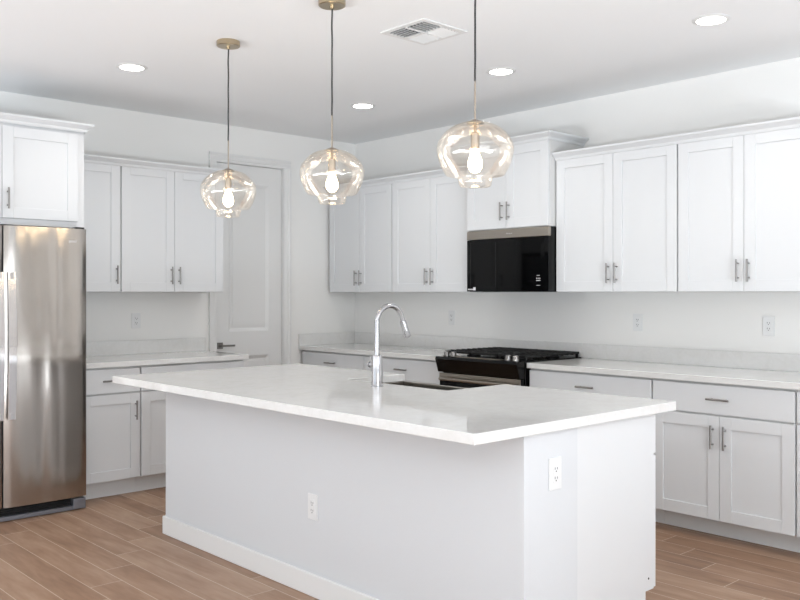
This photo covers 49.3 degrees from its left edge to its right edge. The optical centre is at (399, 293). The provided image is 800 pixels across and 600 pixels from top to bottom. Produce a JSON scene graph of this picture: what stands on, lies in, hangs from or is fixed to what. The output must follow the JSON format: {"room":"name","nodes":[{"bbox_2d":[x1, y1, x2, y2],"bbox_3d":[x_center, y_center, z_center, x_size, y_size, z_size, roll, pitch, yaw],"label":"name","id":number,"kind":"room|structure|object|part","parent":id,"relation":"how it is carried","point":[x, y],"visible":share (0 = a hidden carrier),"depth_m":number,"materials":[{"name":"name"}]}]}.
{"room":"kitchen","nodes":[
{"label":"kitchen","id":0,"kind":"room"},
{"bbox_2d":[0,91,354,363],"bbox_3d":[-3.546,-0.003,5.291,8.400,2.757,0.120,0,0,-43],"label":"wall","id":1,"kind":"structure","parent":0,"point":[119,133],"depth_m":6.97,"materials":[{"name":"white paint"}]},
{"bbox_2d":[0,112,94,227],"bbox_3d":[-2.628,-0.762,5.582,1.089,0.676,0.693,0,0,-43],"label":"upper cabinet","id":2,"kind":"object","parent":1,"relation":"attached to","point":[42,159],"visible":0.98,"depth_m":5.51,"materials":[{"name":"white paint"}]},
{"bbox_3d":[-2.621,-0.748,5.191,0.472,0.568,0.019,0,0,-43],"label":"door","id":3,"kind":"part","parent":2,"relation":"part of","materials":[{"name":"white paint"}]},
{"bbox_3d":[-2.405,-0.584,5.354,0.012,0.130,0.038,0,0,-43],"label":"handle","id":4,"kind":"part","parent":2,"relation":"part of","materials":[{"name":"silver metal"}]},
{"bbox_3d":[-2.272,-0.748,5.513,0.472,0.568,0.019,0,0,-43],"label":"door","id":5,"kind":"part","parent":2,"relation":"part of","materials":[{"name":"white paint"}]},
{"bbox_3d":[-2.628,-1.074,5.582,1.089,0.052,0.693,0,0,-43],"label":"crown","id":6,"kind":"part","parent":2,"relation":"part of","materials":[{"name":"white paint"}]},
{"bbox_2d":[84,162,119,291],"bbox_3d":[-2.227,-0.463,6.176,0.390,0.914,0.364,0,0,-43],"label":"upper cabinet","id":7,"kind":"object","parent":1,"relation":"attached to","point":[101,181],"visible":0.56,"depth_m":6.12,"materials":[{"name":"white paint"}]},
{"bbox_3d":[-1.999,-0.130,6.165,0.012,0.130,0.038,0,0,-43],"label":"handle","id":8,"kind":"part","parent":7,"relation":"part of","materials":[{"name":"silver metal"}]},
{"bbox_2d":[132,313,140,328],"bbox_3d":[-2.004,0.210,6.625,0.072,0.117,0.009,0,0,-43],"label":"electrical outlet","id":9,"kind":"object","parent":1,"relation":"attached to","point":[136,317],"visible":1,"depth_m":6.62,"materials":[{"name":"plastic"}]},
{"bbox_2d":[134,316,137,324],"bbox_3d":[-2.003,0.210,6.624,0.033,0.067,0.004,0,0,-43],"label":"receptacle","id":10,"kind":"object","parent":9,"relation":"attached to","point":[135,317],"depth_m":6.62,"materials":[{"name":"plastic"}]},
{"bbox_2d":[86,338,205,356],"bbox_3d":[-2.040,0.409,6.582,1.285,0.104,0.020,0,0,-43],"label":"backsplash","id":11,"kind":"structure","parent":1,"relation":"attached to","point":[104,348],"depth_m":6.65,"materials":[{"name":"white stone"}]},
{"bbox_2d":[120,166,222,291],"bbox_3d":[-1.774,-0.463,6.593,0.838,0.914,0.364,0,0,-43],"label":"upper cabinet","id":12,"kind":"object","parent":1,"relation":"attached to","point":[170,241],"visible":0.86,"depth_m":6.45,"materials":[{"name":"white paint"}]},
{"bbox_3d":[-1.835,-0.463,6.352,0.413,0.906,0.019,0,0,-43],"label":"door","id":13,"kind":"part","parent":12,"relation":"part of","materials":[{"name":"white paint"}]},
{"bbox_2d":[84,154,223,174],"bbox_3d":[-1.899,-0.928,6.472,1.278,0.052,0.373,0,0,-43],"label":"crown molding","id":14,"kind":"structure","parent":12,"relation":"attached to","point":[88,158],"depth_m":6.31,"materials":[{"name":"white paint"}]},
{"bbox_3d":[-1.687,-0.130,6.452,0.012,0.130,0.038,0,0,-43],"label":"handle","id":15,"kind":"part","parent":12,"relation":"part of","materials":[{"name":"silver metal"}]},
{"bbox_3d":[-1.529,-0.463,6.634,0.413,0.906,0.019,0,0,-43],"label":"door","id":16,"kind":"part","parent":12,"relation":"part of","materials":[{"name":"white paint"}]},
{"bbox_2d":[209,151,290,366],"bbox_3d":[-1.284,0.115,7.359,0.802,2.521,0.147,0,0,-43],"label":"door","id":17,"kind":"structure","parent":1,"relation":"in","point":[251,316],"depth_m":7.40,"materials":[{"name":"white paint"}]},
{"bbox_3d":[-1.428,0.432,7.164,0.141,0.052,0.055,0,0,-43],"label":"handle","id":18,"kind":"part","parent":17,"relation":"part of","materials":[{"name":"silver metal"}]},
{"bbox_2d":[298,332,354,345],"bbox_3d":[-0.649,0.409,7.866,0.646,0.104,0.020,0,0,-43],"label":"backsplash","id":19,"kind":"structure","parent":1,"relation":"attached to","point":[336,337],"depth_m":7.83,"materials":[{"name":"white stone"}]},
{"bbox_2d":[0,0,799,143],"bbox_3d":[-0.522,-1.431,2.013,8.680,0.100,9.080,0,0,-43],"label":"ceiling","id":20,"kind":"structure","parent":0,"point":[559,51],"depth_m":5.07,"materials":[{"name":"white paint"}]},
{"bbox_2d":[116,63,147,70],"bbox_3d":[-1.637,-1.378,5.324,0.186,0.006,0.186,0,0,-43],"label":"recessed light","id":21,"kind":"object","parent":20,"relation":"in","point":[124,66],"visible":1,"depth_m":5.31,"materials":[{"name":"white paint"}]},
{"bbox_2d":[200,38,255,217],"bbox_3d":[-0.942,-0.899,4.784,0.304,0.964,0.304,0,0,-43],"label":"pendant lamp","id":22,"kind":"object","parent":20,"relation":"hanging from","point":[227,174],"visible":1,"depth_m":4.83,"materials":[{"name":"clear glass"}]},
{"bbox_3d":[-0.942,-0.545,4.784,0.304,0.256,0.304,0,0,-43],"label":"lamp shade","id":23,"kind":"part","parent":22,"relation":"part of","materials":[{"name":"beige glass"}]},
{"bbox_3d":[-0.942,-1.093,4.784,0.010,0.516,0.010,0,0,-43],"label":"cord","id":24,"kind":"part","parent":22,"relation":"part of","materials":[{"name":"grey plastic"}]},
{"bbox_2d":[225,171,231,189],"bbox_3d":[-0.942,-0.618,4.784,0.035,0.102,0.035,0,0,-43],"label":"socket","id":25,"kind":"object","parent":22,"relation":"attached to","point":[228,181],"depth_m":4.77,"materials":[{"name":"gold metal"}]},
{"bbox_3d":[-0.942,-0.520,4.784,0.057,0.098,0.058,0,0,-43],"label":"bulb","id":26,"kind":"part","parent":22,"relation":"part of","materials":[{"name":"white glass"}]},
{"bbox_2d":[300,0,363,204],"bbox_3d":[-0.321,-0.900,4.110,0.304,0.962,0.304,0,0,-43],"label":"pendant lamp","id":27,"kind":"object","parent":20,"relation":"hanging from","point":[331,154],"visible":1,"depth_m":4.15,"materials":[{"name":"clear glass"}]},
{"bbox_3d":[-0.321,-0.759,4.110,0.008,0.169,0.007,0,0,38],"label":"stem","id":28,"kind":"part","parent":27,"relation":"part of","materials":[{"name":"gold metal"}]},
{"bbox_2d":[328,150,335,171],"bbox_3d":[-0.321,-0.620,4.110,0.035,0.102,0.035,0,0,-43],"label":"socket","id":29,"kind":"object","parent":27,"relation":"attached to","point":[331,161],"depth_m":4.10,"materials":[{"name":"gold metal"}]},
{"bbox_3d":[-0.321,-0.547,4.110,0.304,0.256,0.304,0,0,-43],"label":"lamp shade","id":30,"kind":"part","parent":27,"relation":"part of","materials":[{"name":"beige glass"}]},
{"bbox_3d":[-0.321,-1.094,4.110,0.010,0.514,0.010,0,0,-43],"label":"cord","id":31,"kind":"part","parent":27,"relation":"part of","materials":[{"name":"grey plastic"}]},
{"bbox_3d":[-0.321,-0.522,4.110,0.057,0.098,0.058,0,0,-43],"label":"bulb","id":32,"kind":"part","parent":27,"relation":"part of","materials":[{"name":"white glass"}]},
{"bbox_2d":[350,103,374,108],"bbox_3d":[-0.273,-1.378,6.419,0.186,0.006,0.186,0,0,-43],"label":"recessed light","id":33,"kind":"object","parent":20,"relation":"in","point":[355,105],"visible":1,"depth_m":6.40,"materials":[{"name":"white paint"}]},
{"bbox_2d":[380,18,467,44],"bbox_3d":[0.126,-1.374,4.602,0.330,0.014,0.330,0,0,-43],"label":"ceiling vent","id":34,"kind":"object","parent":20,"relation":"in","point":[423,31],"visible":1,"depth_m":4.58,"materials":[{"name":"white metal"}]},
{"bbox_2d":[437,0,513,187],"bbox_3d":[0.296,-0.900,3.441,0.304,0.962,0.304,0,0,-43],"label":"pendant lamp","id":35,"kind":"object","parent":20,"relation":"hanging from","point":[475,128],"visible":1,"depth_m":3.50,"materials":[{"name":"clear glass"}]},
{"bbox_3d":[0.296,-0.758,3.441,0.008,0.169,0.007,0,0,-34],"label":"stem","id":36,"kind":"part","parent":35,"relation":"part of","materials":[{"name":"gold metal"}]},
{"bbox_3d":[0.296,-1.094,3.441,0.010,0.515,0.010,0,0,-43],"label":"cord","id":37,"kind":"part","parent":35,"relation":"part of","materials":[{"name":"grey plastic"}]},
{"bbox_3d":[0.296,-0.521,3.441,0.057,0.098,0.058,0,0,-43],"label":"bulb","id":38,"kind":"part","parent":35,"relation":"part of","materials":[{"name":"white glass"}]},
{"bbox_2d":[471,123,479,148],"bbox_3d":[0.296,-0.619,3.441,0.035,0.102,0.035,0,0,-43],"label":"socket","id":39,"kind":"object","parent":35,"relation":"attached to","point":[475,136],"depth_m":3.43,"materials":[{"name":"gold metal"}]},
{"bbox_3d":[0.296,-0.546,3.441,0.304,0.256,0.304,0,0,-43],"label":"lamp shade","id":40,"kind":"part","parent":35,"relation":"part of","materials":[{"name":"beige glass"}]},
{"bbox_2d":[486,67,515,74],"bbox_3d":[0.628,-1.378,5.423,0.186,0.006,0.186,0,0,-43],"label":"recessed light","id":41,"kind":"object","parent":20,"relation":"in","point":[499,70],"visible":1,"depth_m":5.42,"materials":[{"name":"white paint"}]},
{"bbox_2d":[692,14,730,25],"bbox_3d":[1.570,-1.378,4.402,0.186,0.006,0.186,0,0,-43],"label":"recessed light","id":42,"kind":"object","parent":20,"relation":"in","point":[710,19],"visible":1,"depth_m":4.39,"materials":[{"name":"white paint"}]},
{"bbox_2d":[0,487,799,599],"bbox_3d":[-0.522,1.406,2.013,8.680,0.060,9.080,0,0,-43],"label":"floor","id":43,"kind":"structure","parent":0,"point":[114,547],"depth_m":4.40,"materials":[{"name":"brown wood"}]},
{"bbox_2d":[0,225,85,521],"bbox_3d":[-2.569,0.476,5.505,0.920,1.792,0.830,0,0,-43],"label":"refrigerator","id":44,"kind":"object","parent":43,"relation":"on","point":[43,269],"visible":1,"depth_m":5.37,"materials":[{"name":"silver metal"}]},
{"bbox_3d":[-2.547,0.441,5.101,0.404,1.697,0.083,0,0,-43],"label":"door","id":45,"kind":"part","parent":44,"relation":"part of","materials":[{"name":"silver metal"}]},
{"bbox_3d":[-2.377,0.317,5.167,0.048,0.884,0.074,0,0,-43],"label":"handle","id":46,"kind":"part","parent":44,"relation":"part of","materials":[{"name":"silver metal"}]},
{"bbox_3d":[-2.326,0.317,5.215,0.048,0.884,0.074,0,0,-43],"label":"handle","id":47,"kind":"part","parent":44,"relation":"part of","materials":[{"name":"silver metal"}]},
{"bbox_3d":[-2.383,1.359,5.248,0.845,0.026,0.030,0,0,-43],"label":"grille trim","id":48,"kind":"part","parent":44,"relation":"part of","materials":[{"name":"grey plastic"}]},
{"bbox_2d":[84,366,139,499],"bbox_3d":[-2.136,0.937,6.055,0.426,0.878,0.664,0,0,-43],"label":"base cabinet","id":49,"kind":"object","parent":43,"relation":"on","point":[112,409],"visible":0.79,"depth_m":5.85,"materials":[{"name":"white paint"}]},
{"bbox_3d":[-1.942,0.590,5.845,0.417,0.161,0.019,0,0,-43],"label":"drawer","id":50,"kind":"part","parent":49,"relation":"part of","materials":[{"name":"white paint"}]},
{"bbox_3d":[-1.942,0.969,5.845,0.417,0.576,0.019,0,0,-43],"label":"door","id":51,"kind":"part","parent":49,"relation":"part of","materials":[{"name":"white paint"}]},
{"bbox_3d":[-1.797,0.796,5.943,0.012,0.130,0.038,0,0,-43],"label":"handle","id":52,"kind":"part","parent":49,"relation":"part of","materials":[{"name":"silver metal"}]},
{"bbox_2d":[135,360,243,491],"bbox_3d":[-1.672,0.937,6.483,0.833,0.878,0.664,0,0,-43],"label":"base cabinet","id":53,"kind":"object","parent":43,"relation":"on","point":[152,402],"visible":0.2,"depth_m":6.07,"materials":[{"name":"white paint"}]},
{"bbox_3d":[-1.630,0.969,6.132,0.410,0.576,0.019,0,0,-43],"label":"door","id":54,"kind":"part","parent":53,"relation":"part of","materials":[{"name":"white paint"}]},
{"bbox_2d":[86,338,248,368],"bbox_3d":[-1.828,0.427,6.352,1.285,0.139,0.646,0,0,-43],"label":"countertop","id":55,"kind":"structure","parent":53,"relation":"on","point":[105,354],"depth_m":6.46,"materials":[{"name":"white stone"}]},
{"bbox_3d":[-1.478,0.590,6.273,0.824,0.161,0.019,0,0,-43],"label":"drawer","id":56,"kind":"part","parent":53,"relation":"part of","materials":[{"name":"white paint"}]},
{"bbox_2d":[302,350,365,369],"bbox_3d":[-0.358,0.937,7.537,0.664,0.878,0.836,0,0,-43],"label":"base cabinet","id":57,"kind":"object","parent":43,"relation":"on","point":[330,359],"visible":0.12,"depth_m":7.31,"materials":[{"name":"white paint"}]},
{"bbox_2d":[364,355,439,384],"bbox_3d":[0.237,0.937,6.892,0.664,0.878,0.914,0,0,-43],"label":"base cabinet","id":58,"kind":"object","parent":43,"relation":"on","point":[415,370],"visible":0.07,"depth_m":6.61,"materials":[{"name":"white paint"}]},
{"bbox_2d":[298,332,582,360],"bbox_3d":[0.209,0.427,6.935,0.646,0.139,2.551,0,0,-43],"label":"countertop","id":59,"kind":"structure","parent":58,"relation":"on","point":[422,347],"depth_m":7.27,"materials":[{"name":"white stone"}]},
{"bbox_2d":[163,392,654,599],"bbox_3d":[-0.127,0.938,4.338,0.928,0.876,2.635,0,0,-43],"label":"kitchen island","id":60,"kind":"object","parent":43,"relation":"on","point":[402,516],"visible":0.68,"depth_m":3.57,"materials":[{"name":"white paint"}]},
{"bbox_3d":[-0.463,1.325,4.028,0.014,0.102,2.635,0,0,-43],"label":"baseboard","id":61,"kind":"part","parent":60,"relation":"part of","materials":[{"name":"white paint"}]},
{"bbox_2d":[308,493,317,520],"bbox_3d":[-0.397,0.971,3.959,0.009,0.117,0.072,0,0,-43],"label":"electrical outlet","id":62,"kind":"object","parent":60,"relation":"attached to","point":[312,498],"visible":1,"depth_m":3.95,"materials":[{"name":"plastic"}]},
{"bbox_2d":[310,499,314,514],"bbox_3d":[-0.398,0.971,3.958,0.004,0.067,0.033,0,0,-43],"label":"receptacle","id":63,"kind":"object","parent":62,"relation":"attached to","point":[312,501],"depth_m":3.95,"materials":[{"name":"plastic"}]},
{"bbox_2d":[112,364,675,444],"bbox_3d":[-0.212,0.481,4.289,1.272,0.038,2.724,0,0,-43],"label":"island countertop","id":64,"kind":"structure","parent":60,"relation":"on","point":[486,414],"depth_m":3.75,"materials":[{"name":"white stone"}]},
{"bbox_2d":[367,303,410,386],"bbox_3d":[-0.053,0.255,4.387,0.254,0.412,0.091,0,0,-43],"label":"kitchen faucet","id":65,"kind":"object","parent":64,"relation":"on","point":[375,363],"visible":1,"depth_m":4.30,"materials":[{"name":"silver metal"}]},
{"bbox_3d":[-0.140,0.344,4.340,0.032,0.057,0.042,0,0,-43],"label":"handle","id":66,"kind":"part","parent":65,"relation":"part of","materials":[{"name":"silver metal"}]},
{"bbox_3d":[-0.050,0.179,4.370,0.199,0.260,0.026,0,0,-43],"label":"spout","id":67,"kind":"part","parent":65,"relation":"part of","materials":[{"name":"silver metal"}]},
{"bbox_2d":[386,381,465,390],"bbox_3d":[0.122,0.611,4.548,0.439,0.219,0.775,0,0,-43],"label":"sink","id":68,"kind":"object","parent":64,"relation":"in","point":[404,383],"visible":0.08,"depth_m":4.82,"materials":[{"name":"silver metal"}]},
{"bbox_2d":[549,456,561,490],"bbox_3d":[0.567,0.658,3.179,0.072,0.117,0.009,0,0,-43],"label":"electrical outlet","id":69,"kind":"object","parent":60,"relation":"attached to","point":[555,464],"visible":1,"depth_m":3.17,"materials":[{"name":"plastic"}]},
{"bbox_2d":[553,464,558,482],"bbox_3d":[0.568,0.658,3.178,0.033,0.067,0.004,0,0,-43],"label":"receptacle","id":70,"kind":"object","parent":69,"relation":"attached to","point":[555,466],"depth_m":3.18,"materials":[{"name":"plastic"}]},
{"bbox_3d":[0.857,0.938,3.474,0.542,0.876,0.018,0,0,-43],"label":"panel","id":71,"kind":"part","parent":60,"relation":"part of","materials":[{"name":"white paint"}]},
{"bbox_3d":[0.763,0.590,3.990,0.019,0.161,0.899,0,0,-43],"label":"drawer","id":72,"kind":"part","parent":60,"relation":"part of","materials":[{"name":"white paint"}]},
{"bbox_3d":[0.916,0.956,3.825,0.019,0.551,0.448,0,0,-43],"label":"door","id":73,"kind":"part","parent":60,"relation":"part of","materials":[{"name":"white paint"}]},
{"bbox_2d":[435,347,580,387],"bbox_3d":[0.767,0.894,6.234,0.731,0.964,0.758,0,0,-43],"label":"gas range","id":74,"kind":"object","parent":43,"relation":"on","point":[490,366],"visible":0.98,"depth_m":6.04,"materials":[{"name":"black metal"}]},
{"bbox_3d":[0.519,0.611,6.006,0.056,0.022,0.660,0,0,-43],"label":"handle","id":75,"kind":"part","parent":74,"relation":"part of","materials":[{"name":"silver metal"}]},
{"bbox_3d":[0.538,0.510,6.024,0.082,0.120,0.758,0,0,-43],"label":"control panel","id":76,"kind":"part","parent":74,"relation":"part of","materials":[{"name":"black metal"}]},
{"bbox_3d":[0.555,0.862,6.039,0.042,0.578,0.746,0,0,-43],"label":"oven door","id":77,"kind":"part","parent":74,"relation":"part of","materials":[{"name":"black glass"}]},
{"bbox_3d":[0.723,0.435,5.830,0.050,0.032,0.050,0,0,-43],"label":"knob","id":78,"kind":"part","parent":74,"relation":"part of","materials":[{"name":"silver metal"}]},
{"bbox_3d":[0.767,0.435,5.782,0.050,0.032,0.050,0,0,-43],"label":"knob","id":79,"kind":"part","parent":74,"relation":"part of","materials":[{"name":"silver metal"}]},
{"bbox_2d":[457,354,580,364],"bbox_3d":[0.802,0.464,6.267,0.635,0.022,0.758,0,0,-43],"label":"cooktop","id":80,"kind":"object","parent":74,"relation":"in","point":[525,360],"depth_m":6.05,"materials":[{"name":"black metal"}]},
{"bbox_2d":[530,368,663,522],"bbox_3d":[1.383,0.937,5.649,0.664,0.878,0.915,0,0,-43],"label":"base cabinet","id":81,"kind":"object","parent":43,"relation":"on","point":[639,387],"visible":0.17,"depth_m":5.39,"materials":[{"name":"white paint"}]},
{"bbox_3d":[1.153,0.587,5.437,0.038,0.012,0.130,0,0,-43],"label":"handle","id":82,"kind":"part","parent":81,"relation":"part of","materials":[{"name":"silver metal"}]},
{"bbox_3d":[1.173,0.590,5.455,0.019,0.161,0.906,0,0,-43],"label":"drawer","id":83,"kind":"part","parent":81,"relation":"part of","materials":[{"name":"white paint"}]},
{"bbox_2d":[527,343,799,389],"bbox_3d":[1.938,0.427,5.061,0.646,0.139,2.545,0,0,-43],"label":"countertop","id":84,"kind":"structure","parent":81,"relation":"on","point":[758,369],"depth_m":5.38,"materials":[{"name":"white stone"}]},
{"bbox_2d":[653,378,799,552],"bbox_3d":[1.977,0.937,5.006,0.664,0.878,0.832,0,0,-43],"label":"base cabinet","id":85,"kind":"object","parent":43,"relation":"on","point":[726,456],"visible":0.91,"depth_m":4.78,"materials":[{"name":"white paint"}]},
{"bbox_3d":[1.626,0.969,4.963,0.019,0.576,0.410,0,0,-43],"label":"door","id":86,"kind":"part","parent":85,"relation":"part of","materials":[{"name":"white paint"}]},
{"bbox_3d":[1.722,0.796,4.821,0.038,0.130,0.012,0,0,-43],"label":"handle","id":87,"kind":"part","parent":85,"relation":"part of","materials":[{"name":"silver metal"}]},
{"bbox_3d":[1.747,0.587,4.794,0.038,0.012,0.130,0,0,-43],"label":"handle","id":88,"kind":"part","parent":85,"relation":"part of","materials":[{"name":"silver metal"}]},
{"bbox_3d":[1.772,0.796,4.767,0.038,0.130,0.012,0,0,-43],"label":"handle","id":89,"kind":"part","parent":85,"relation":"part of","materials":[{"name":"silver metal"}]},
{"bbox_3d":[1.766,0.590,4.812,0.019,0.161,0.823,0,0,-43],"label":"drawer","id":90,"kind":"part","parent":85,"relation":"part of","materials":[{"name":"white paint"}]},
{"bbox_3d":[1.906,0.969,4.660,0.019,0.576,0.410,0,0,-43],"label":"door","id":91,"kind":"part","parent":85,"relation":"part of","materials":[{"name":"white paint"}]},
{"bbox_2d":[797,390,799,536],"bbox_3d":[2.518,0.937,4.420,0.664,0.878,0.758,0,0,-43],"label":"base cabinet","id":92,"kind":"object","parent":43,"relation":"on","point":[798,392],"visible":1,"depth_m":4.49,"materials":[{"name":"white paint"}]},
{"bbox_3d":[2.307,0.590,4.225,0.019,0.161,0.749,0,0,-43],"label":"drawer","id":93,"kind":"part","parent":92,"relation":"part of","materials":[{"name":"white paint"}]},
{"bbox_2d":[355,57,799,353],"bbox_3d":[2.617,-0.003,4.908,0.140,2.757,9.080,0,0,-43],"label":"wall","id":94,"kind":"structure","parent":0,"point":[727,321],"depth_m":5.98,"materials":[{"name":"white paint"}]},
{"bbox_2d":[329,184,391,291],"bbox_3d":[-0.246,-0.463,7.637,0.364,0.914,0.839,0,0,-43],"label":"upper cabinet","id":95,"kind":"object","parent":94,"relation":"attached to","point":[360,229],"visible":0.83,"depth_m":7.51,"materials":[{"name":"white paint"}]},
{"bbox_3d":[-0.488,-0.463,7.698,0.019,0.906,0.414,0,0,-43],"label":"door","id":96,"kind":"part","parent":95,"relation":"part of","materials":[{"name":"white paint"}]},
{"bbox_3d":[-0.388,-0.130,7.550,0.038,0.130,0.012,0,0,-43],"label":"handle","id":97,"kind":"part","parent":95,"relation":"part of","materials":[{"name":"silver metal"}]},
{"bbox_3d":[-0.205,-0.463,7.392,0.019,0.906,0.414,0,0,-43],"label":"door","id":98,"kind":"part","parent":95,"relation":"part of","materials":[{"name":"white paint"}]},
{"bbox_2d":[392,173,469,291],"bbox_3d":[0.345,-0.463,6.997,0.364,0.914,0.900,0,0,-43],"label":"upper cabinet","id":99,"kind":"object","parent":94,"relation":"attached to","point":[429,216],"visible":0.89,"depth_m":6.89,"materials":[{"name":"white paint"}]},
{"bbox_2d":[323,165,466,191],"bbox_3d":[-0.071,-0.934,7.198,0.044,0.052,1.784,0,0,-43],"label":"crown molding","id":100,"kind":"structure","parent":99,"relation":"attached to","point":[439,172],"depth_m":7.10,"materials":[{"name":"white paint"}]},
{"bbox_3d":[0.093,-0.463,7.068,0.019,0.906,0.444,0,0,-43],"label":"door","id":101,"kind":"part","parent":99,"relation":"part of","materials":[{"name":"white paint"}]},
{"bbox_3d":[0.246,-0.130,6.863,0.038,0.130,0.012,0,0,-43],"label":"handle","id":102,"kind":"part","parent":99,"relation":"part of","materials":[{"name":"silver metal"}]},
{"bbox_3d":[0.396,-0.463,6.740,0.019,0.906,0.444,0,0,-43],"label":"door","id":103,"kind":"part","parent":99,"relation":"part of","materials":[{"name":"white paint"}]},
{"bbox_2d":[448,310,454,324],"bbox_3d":[0.425,0.201,7.174,0.009,0.117,0.072,0,0,-43],"label":"electrical outlet","id":104,"kind":"object","parent":94,"relation":"attached to","point":[451,313],"visible":1,"depth_m":7.17,"materials":[{"name":"plastic"}]},
{"bbox_2d":[458,130,588,231],"bbox_3d":[0.887,-0.780,6.347,0.448,0.640,0.849,0,0,-43],"label":"upper cabinet","id":105,"kind":"object","parent":94,"relation":"attached to","point":[525,196],"visible":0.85,"depth_m":6.14,"materials":[{"name":"white paint"}]},
{"bbox_3d":[0.635,-0.757,6.370,0.019,0.586,0.372,0,0,-43],"label":"door","id":106,"kind":"part","parent":105,"relation":"part of","materials":[{"name":"white paint"}]},
{"bbox_3d":[0.722,-0.584,6.237,0.038,0.130,0.012,0,0,-43],"label":"handle","id":107,"kind":"part","parent":105,"relation":"part of","materials":[{"name":"silver metal"}]},
{"bbox_2d":[467,226,555,291],"bbox_3d":[0.904,-0.232,6.359,0.406,0.448,0.758,0,0,-43],"label":"microwave","id":108,"kind":"object","parent":105,"relation":"attached to","point":[518,259],"visible":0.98,"depth_m":6.17,"materials":[{"name":"black glass"}]},
{"bbox_3d":[0.887,-1.074,6.347,0.448,0.052,0.849,0,0,-43],"label":"crown","id":109,"kind":"part","parent":105,"relation":"part of","materials":[{"name":"white paint"}]},
{"bbox_3d":[0.890,-0.757,6.094,0.019,0.586,0.372,0,0,-43],"label":"door","id":110,"kind":"part","parent":105,"relation":"part of","materials":[{"name":"white paint"}]},
{"bbox_2d":[556,144,678,291],"bbox_3d":[1.488,-0.463,5.757,0.364,0.914,0.916,0,0,-43],"label":"upper cabinet","id":111,"kind":"object","parent":94,"relation":"attached to","point":[617,213],"visible":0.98,"depth_m":5.62,"materials":[{"name":"white paint"}]},
{"bbox_3d":[1.234,-0.463,5.831,0.019,0.906,0.452,0,0,-43],"label":"door","id":112,"kind":"part","parent":111,"relation":"part of","materials":[{"name":"white paint"}]},
{"bbox_3d":[1.347,-0.130,5.669,0.038,0.130,0.012,0,0,-43],"label":"handle","id":113,"kind":"part","parent":111,"relation":"part of","materials":[{"name":"silver metal"}]},
{"bbox_3d":[1.390,-0.130,5.623,0.038,0.130,0.012,0,0,-43],"label":"handle","id":114,"kind":"part","parent":111,"relation":"part of","materials":[{"name":"silver metal"}]},
{"bbox_3d":[1.542,-0.463,5.497,0.019,0.906,0.452,0,0,-43],"label":"door","id":115,"kind":"part","parent":111,"relation":"part of","materials":[{"name":"white paint"}]},
{"bbox_2d":[552,116,799,160],"bbox_3d":[1.785,-0.934,5.429,0.373,0.052,1.802,0,0,-43],"label":"crown molding","id":116,"kind":"structure","parent":111,"relation":"attached to","point":[793,122],"depth_m":5.26,"materials":[{"name":"white paint"}]},
{"bbox_2d":[633,314,642,330],"bbox_3d":[1.606,0.198,5.894,0.009,0.117,0.072,0,0,-43],"label":"electrical outlet","id":117,"kind":"object","parent":94,"relation":"attached to","point":[637,318],"visible":1,"depth_m":5.89,"materials":[{"name":"plastic"}]},
{"bbox_2d":[635,317,639,326],"bbox_3d":[1.604,0.198,5.892,0.004,0.067,0.033,0,0,-43],"label":"receptacle","id":118,"kind":"object","parent":117,"relation":"attached to","point":[637,319],"depth_m":5.89,"materials":[{"name":"plastic"}]},
{"bbox_2d":[583,343,799,371],"bbox_3d":[2.168,0.409,5.273,0.020,0.104,2.545,0,0,-43],"label":"backsplash","id":119,"kind":"structure","parent":94,"relation":"attached to","point":[683,356],"depth_m":5.56,"materials":[{"name":"white stone"}]},
{"bbox_2d":[678,127,799,291],"bbox_3d":[2.084,-0.463,5.111,0.364,0.914,0.836,0,0,-43],"label":"upper cabinet","id":120,"kind":"object","parent":94,"relation":"attached to","point":[739,196],"visible":1,"depth_m":5.02,"materials":[{"name":"white paint"}]},
{"bbox_3d":[1.843,-0.463,5.171,0.019,0.906,0.412,0,0,-43],"label":"door","id":121,"kind":"part","parent":120,"relation":"part of","materials":[{"name":"white paint"}]},
{"bbox_3d":[1.942,-0.130,5.024,0.038,0.130,0.012,0,0,-43],"label":"handle","id":122,"kind":"part","parent":120,"relation":"part of","materials":[{"name":"silver metal"}]},
{"bbox_3d":[1.985,-0.130,4.978,0.038,0.130,0.012,0,0,-43],"label":"handle","id":123,"kind":"part","parent":120,"relation":"part of","materials":[{"name":"silver metal"}]},
{"bbox_3d":[2.124,-0.463,4.866,0.019,0.906,0.412,0,0,-43],"label":"door","id":124,"kind":"part","parent":120,"relation":"part of","materials":[{"name":"white paint"}]},
{"bbox_2d":[763,316,774,335],"bbox_3d":[2.213,0.198,5.235,0.009,0.117,0.072,0,0,-43],"label":"electrical outlet","id":125,"kind":"object","parent":94,"relation":"attached to","point":[768,321],"visible":1,"depth_m":5.23,"materials":[{"name":"plastic"}]},
{"bbox_2d":[766,320,770,331],"bbox_3d":[2.212,0.198,5.234,0.004,0.067,0.033,0,0,-43],"label":"receptacle","id":126,"kind":"object","parent":125,"relation":"attached to","point":[768,322],"depth_m":5.23,"materials":[{"name":"plastic"}]}
]}

